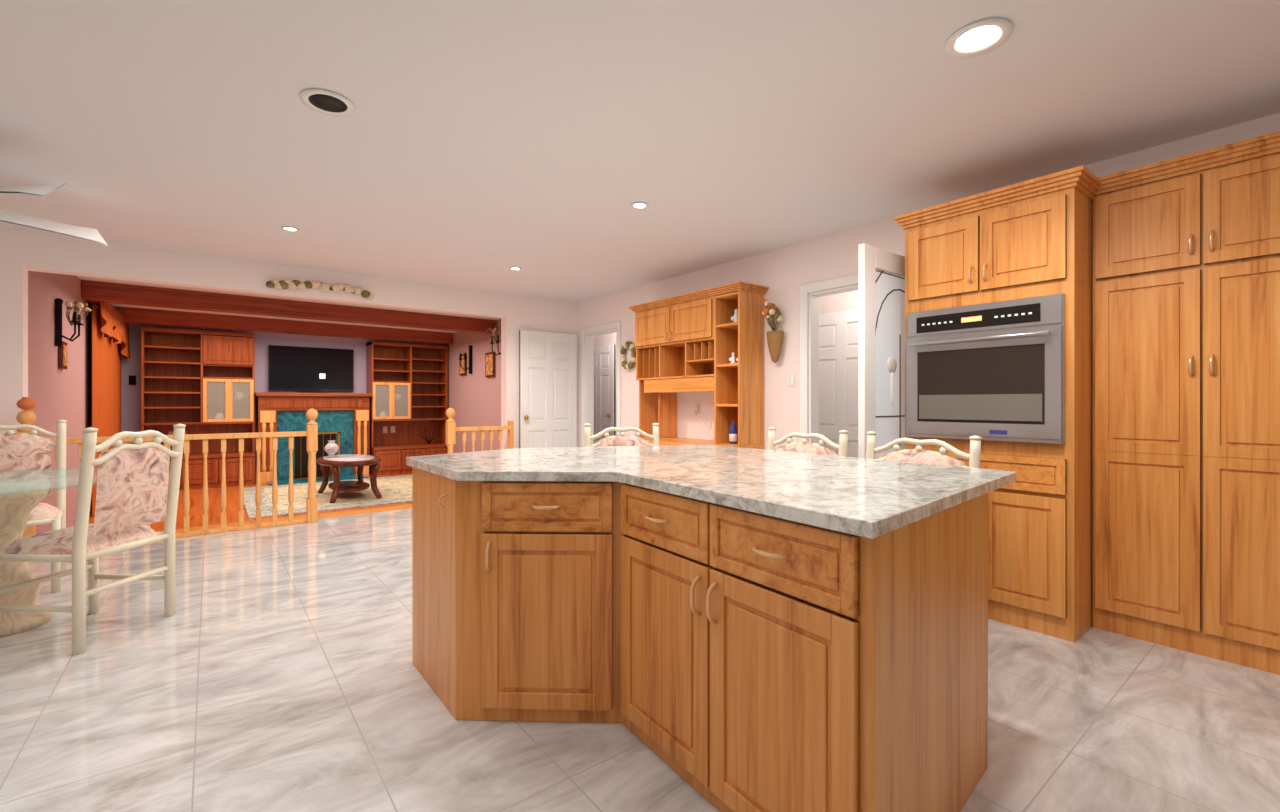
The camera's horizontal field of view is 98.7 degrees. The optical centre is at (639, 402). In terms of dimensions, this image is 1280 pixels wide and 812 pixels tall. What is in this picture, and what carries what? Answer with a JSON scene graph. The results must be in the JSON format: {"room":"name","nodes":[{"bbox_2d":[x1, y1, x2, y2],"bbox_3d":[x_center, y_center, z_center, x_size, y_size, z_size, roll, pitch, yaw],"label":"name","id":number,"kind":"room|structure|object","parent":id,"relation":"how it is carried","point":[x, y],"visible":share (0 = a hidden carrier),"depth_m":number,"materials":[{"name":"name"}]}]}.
{"room":"kitchen","nodes":[
{"label":"kitchen","id":0,"kind":"room"},
{"bbox_2d":[28,271,500,533],"bbox_3d":[-4.505,-0.029,7.897,5.104,2.698,5.134,0,0,-38],"label":"wall","id":1,"kind":"structure","parent":0,"point":[58,394],"depth_m":6.53,"materials":[{"name":"pink paint"}]},
{"bbox_2d":[59,341,66,368],"bbox_3d":[-5.573,-0.460,5.316,0.028,0.260,0.220,0,0,-38],"label":"picture","id":2,"kind":"object","parent":1,"relation":"attached to","point":[62,350],"visible":0.96,"depth_m":5.26,"materials":[{"name":"brown wood"}]},
{"bbox_2d":[55,298,90,346],"bbox_3d":[-5.347,-0.755,5.211,0.221,0.450,0.225,0,0,1],"label":"sconce","id":3,"kind":"object","parent":1,"relation":"attached to","point":[76,318],"visible":1,"depth_m":5.14,"materials":[{"name":"black metal"}]},
{"bbox_2d":[91,302,129,514],"bbox_3d":[-7.052,0.030,7.348,0.155,2.540,2.564,0,0,-38],"label":"curtain","id":4,"kind":"object","parent":1,"relation":"hanging from","point":[109,332],"visible":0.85,"depth_m":6.91,"materials":[{"name":"fabric"}]},
{"bbox_2d":[129,376,135,384],"bbox_3d":[-7.789,-0.350,8.443,0.080,0.140,0.029,0,0,-38],"label":"switch","id":5,"kind":"object","parent":1,"relation":"attached to","point":[132,379],"visible":1,"depth_m":8.43,"materials":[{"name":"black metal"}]},
{"bbox_2d":[268,345,353,392],"bbox_3d":[-5.884,-0.588,9.882,1.320,0.816,0.074,0,0,-38],"label":"wall-mounted tv","id":6,"kind":"object","parent":1,"relation":"attached to","point":[290,368],"visible":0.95,"depth_m":9.83,"materials":[{"name":"black glass"}]},
{"bbox_2d":[459,354,466,375],"bbox_3d":[-3.327,-0.718,10.332,0.032,0.394,0.301,0,0,-38],"label":"picture","id":7,"kind":"object","parent":1,"relation":"attached to","point":[461,371],"visible":0.82,"depth_m":10.30,"materials":[{"name":"brown wood"}]},
{"bbox_2d":[459,345,471,373],"bbox_3d":[-3.146,-0.793,9.975,0.214,0.521,0.313,0,0,-38],"label":"sconce","id":8,"kind":"object","parent":1,"relation":"attached to","point":[470,346],"visible":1,"depth_m":10.00,"materials":[{"name":"black metal"}]},
{"bbox_2d":[485,352,494,376],"bbox_3d":[-2.543,-0.648,9.328,0.032,0.417,0.347,0,0,-38],"label":"picture","id":9,"kind":"object","parent":1,"relation":"attached to","point":[489,357],"visible":0.96,"depth_m":9.28,"materials":[{"name":"brown wood"}]},
{"bbox_2d":[486,325,500,354],"bbox_3d":[-2.326,-0.981,8.823,0.268,0.549,0.256,0,0,10],"label":"sconce","id":10,"kind":"object","parent":1,"relation":"attached to","point":[494,330],"visible":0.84,"depth_m":8.80,"materials":[{"name":"black metal"}]},
{"bbox_2d":[0,228,577,448],"bbox_3d":[-3.455,-0.095,5.365,6.760,2.470,0.150,0,0,-38],"label":"wall","id":11,"kind":"structure","parent":0,"point":[21,252],"depth_m":4.95,"materials":[{"name":"beige paint"}]},
{"bbox_2d":[266,279,372,299],"bbox_3d":[-3.147,-1.145,5.454,0.930,0.138,0.077,0,0,-38],"label":"garland","id":12,"kind":"object","parent":11,"relation":"attached to","point":[287,283],"visible":1,"depth_m":5.40,"materials":[{"name":"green plant"}]},
{"bbox_2d":[511,390,515,399],"bbox_3d":[-1.551,-0.100,6.752,0.070,0.120,0.007,0,0,-38],"label":"light switch","id":13,"kind":"object","parent":11,"relation":"attached to","point":[513,392],"visible":1,"depth_m":6.75,"materials":[{"name":"white plastic"}]},
{"bbox_2d":[519,330,576,447],"bbox_3d":[-1.139,0.115,6.981,0.800,2.030,0.105,0,0,-38],"label":"door","id":14,"kind":"structure","parent":11,"relation":"in","point":[547,360],"depth_m":6.97,"materials":[{"name":"white paint"}]},
{"bbox_2d":[77,276,500,332],"bbox_3d":[-4.505,-1.403,7.897,5.104,0.050,5.134,0,0,-38],"label":"ceiling","id":15,"kind":"structure","parent":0,"point":[81,277],"depth_m":7.85,"materials":[{"name":"brown wood"}]},
{"bbox_2d":[0,0,1279,302],"bbox_3d":[-0.008,-1.355,2.170,8.260,0.050,9.430,0,0,-38],"label":"ceiling","id":16,"kind":"structure","parent":0,"point":[482,139],"depth_m":2.56,"materials":[{"name":"white paint"}]},
{"bbox_2d":[0,182,106,245],"bbox_3d":[-3.859,-1.175,2.773,1.617,0.309,1.672,0,0,-38],"label":"ceiling fan","id":17,"kind":"object","parent":16,"relation":"hanging from","point":[89,234],"depth_m":3.27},
{"bbox_2d":[81,280,496,343],"bbox_3d":[-5.026,-1.274,8.564,4.904,0.207,2.316,0,0,-38],"label":"beam","id":18,"kind":"structure","parent":16,"relation":"attached to","point":[91,291],"depth_m":8.04,"materials":[{"name":"brown wood"}]},
{"bbox_2d":[0,473,1279,811],"bbox_3d":[-1.588,1.255,4.193,8.260,0.230,14.564,0,0,-38],"label":"floor","id":19,"kind":"structure","parent":0,"point":[283,676],"depth_m":2.00,"materials":[{"name":"tile"}]},
{"bbox_2d":[0,482,52,637],"bbox_3d":[-3.245,0.764,2.756,1.130,0.751,1.130,0,0,-38],"label":"dining table","id":20,"kind":"object","parent":19,"relation":"on","point":[17,499],"visible":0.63,"depth_m":2.75,"materials":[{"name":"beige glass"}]},
{"bbox_2d":[0,419,66,592],"bbox_3d":[-3.859,0.625,3.343,0.504,1.030,0.543,0,0,-44],"label":"dining chair","id":21,"kind":"object","parent":19,"relation":"on","point":[25,457],"visible":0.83,"depth_m":3.54,"materials":[{"name":"white wood"}]},
{"bbox_2d":[0,424,185,655],"bbox_3d":[-2.728,0.625,2.741,0.543,1.030,0.504,0,0,4],"label":"dining chair","id":22,"kind":"object","parent":19,"relation":"on","point":[132,479],"visible":1,"depth_m":2.65,"materials":[{"name":"beige metal"}]},
{"bbox_2d":[141,327,254,489],"bbox_3d":[-6.950,0.093,8.703,1.384,2.455,0.643,0,0,-38],"label":"bookcase","id":23,"kind":"object","parent":19,"relation":"on","point":[202,381],"visible":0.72,"depth_m":8.76,"materials":[{"name":"brown wood"}]},
{"bbox_2d":[16,408,513,537],"bbox_3d":[-3.089,0.595,5.328,3.978,1.090,0.103,0,0,-38],"label":"railing","id":24,"kind":"object","parent":19,"relation":"on","point":[28,417],"visible":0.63,"depth_m":5.01,"materials":[{"name":"brown wood"}]},
{"bbox_2d":[16,397,35,409],"bbox_3d":[-4.614,0.003,4.136,0.104,0.095,0.104,0,0,-38],"label":"pot","id":25,"kind":"object","parent":24,"relation":"on","point":[26,403],"visible":1,"depth_m":4.11,"materials":[{"name":"orange ceramic"}]},
{"bbox_2d":[156,504,411,532],"bbox_3d":[-3.240,1.138,5.527,3.980,0.004,0.260,0,0,-38],"label":"trim","id":26,"kind":"structure","parent":19,"relation":"on","point":[405,506],"depth_m":5.55,"materials":[{"name":"brown wood"}]},
{"bbox_2d":[255,392,372,485],"bbox_3d":[-5.606,0.573,9.540,1.743,1.494,0.978,0,0,-38],"label":"fireplace","id":27,"kind":"object","parent":19,"relation":"on","point":[344,418],"visible":0.68,"depth_m":9.47,"materials":[{"name":"brown wood"}]},
{"bbox_2d":[244,475,411,518],"bbox_3d":[-4.252,1.312,8.170,2.663,0.016,2.779,0,0,-38],"label":"rug","id":28,"kind":"object","parent":19,"relation":"on","point":[393,489],"visible":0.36,"depth_m":7.60,"materials":[{"name":"beige fabric"}]},
{"bbox_2d":[316,454,381,502],"bbox_3d":[-4.098,1.042,7.747,0.778,0.550,1.390,0,0,-38],"label":"coffee table","id":29,"kind":"object","parent":28,"relation":"on","point":[359,461],"visible":0.98,"depth_m":7.50,"materials":[{"name":"brown wood"}]},
{"bbox_2d":[324,440,338,456],"bbox_3d":[-4.365,0.648,7.787,0.185,0.232,0.181,0,0,-38],"label":"urn","id":30,"kind":"object","parent":29,"relation":"on","point":[331,448],"visible":1,"depth_m":7.74,"materials":[{"name":"ceramic"}]},
{"bbox_2d":[366,341,447,474],"bbox_3d":[-4.466,0.093,10.644,1.390,2.455,0.643,0,0,-38],"label":"bookcase","id":31,"kind":"object","parent":19,"relation":"on","point":[408,383],"visible":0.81,"depth_m":10.71,"materials":[{"name":"brown wood"}]},
{"bbox_2d":[583,423,659,446],"bbox_3d":[-0.072,0.640,3.621,0.541,1.000,0.540,0,0,-13],"label":"chair","id":32,"kind":"object","parent":19,"relation":"on","point":[621,439],"visible":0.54,"depth_m":3.83,"materials":[{"name":"beige wood"}]},
{"bbox_2d":[628,281,768,448],"bbox_3d":[0.422,0.062,5.247,0.585,2.155,1.560,0,0,-38],"label":"hutch","id":33,"kind":"object","parent":19,"relation":"on","point":[710,339],"visible":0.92,"depth_m":5.00,"materials":[{"name":"brown wood"}]},
{"bbox_2d":[406,445,1015,811],"bbox_3d":[0.139,0.690,2.199,1.613,0.900,2.126,0,0,-38],"label":"kitchen island","id":34,"kind":"object","parent":19,"relation":"on","point":[785,631],"visible":1,"depth_m":1.62,"materials":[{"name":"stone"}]},
{"bbox_2d":[767,427,848,456],"bbox_3d":[0.799,0.645,3.137,0.543,0.990,0.554,0,0,-38],"label":"chair","id":35,"kind":"object","parent":19,"relation":"on","point":[805,446],"visible":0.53,"depth_m":3.25,"materials":[{"name":"beige wood"}]},
{"bbox_2d":[866,431,981,467],"bbox_3d":[1.211,0.645,2.609,0.543,0.990,0.564,0,0,-38],"label":"chair","id":36,"kind":"object","parent":19,"relation":"on","point":[918,455],"visible":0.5,"depth_m":2.71,"materials":[{"name":"beige wood"}]},
{"bbox_2d":[894,131,1279,674],"bbox_3d":[2.603,0.007,2.351,0.712,2.265,2.790,0,0,-38],"label":"tall cabinet","id":37,"kind":"object","parent":19,"relation":"on","point":[1110,343],"visible":0.8,"depth_m":2.64,"materials":[{"name":"brown wood"}]},
{"bbox_2d":[594,290,857,434],"bbox_3d":[0.937,-0.095,6.102,1.030,2.470,14.464,0,0,-38],"label":"wall","id":38,"kind":"structure","parent":0,"point":[845,301],"depth_m":5.48,"materials":[{"name":"beige paint"}]},
{"bbox_2d":[594,309,857,457],"bbox_3d":[0.642,0.125,6.987,0.095,2.030,5.020,0,0,-38],"label":"doors","id":39,"kind":"structure","parent":38,"relation":"in","point":[838,331],"depth_m":5.40,"materials":[{"name":"white paint"}]},
{"bbox_2d":[578,113,1279,449],"bbox_3d":[2.079,-0.095,3.706,0.120,2.470,9.280,0,0,-38],"label":"wall","id":40,"kind":"structure","parent":0,"point":[783,270],"depth_m":4.73,"materials":[{"name":"beige paint"}]},
{"bbox_2d":[620,341,635,369],"bbox_3d":[-0.136,-0.550,6.379,0.080,0.340,0.289,0,0,-38],"label":"wreath","id":41,"kind":"object","parent":40,"relation":"attached to","point":[628,344],"visible":0.96,"depth_m":6.35,"materials":[{"name":"green plant"}]},
{"bbox_2d":[694,404,713,428],"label":"outlet","id":42,"kind":"object","parent":40,"relation":"attached to","point":[697,406],"depth_m":5.50,"materials":[{"name":"white plastic"}]},
{"bbox_2d":[762,299,783,362],"bbox_3d":[1.125,-0.610,4.674,0.184,0.541,0.160,0,0,-38],"label":"vase","id":43,"kind":"object","parent":40,"relation":"attached to","point":[774,338],"visible":1,"depth_m":4.65,"materials":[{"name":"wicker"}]},
{"bbox_2d":[787,372,794,385],"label":"light switch","id":44,"kind":"object","parent":40,"relation":"attached to","point":[790,378],"depth_m":4.63,"materials":[{"name":"white plastic"}]},
{"bbox_2d":[858,243,904,458],"bbox_3d":[1.572,0.115,3.397,0.860,2.030,0.098,0,0,-38],"label":"door","id":45,"kind":"structure","parent":40,"relation":"in","point":[881,273],"depth_m":3.23,"materials":[{"name":"white paint"}]}
]}

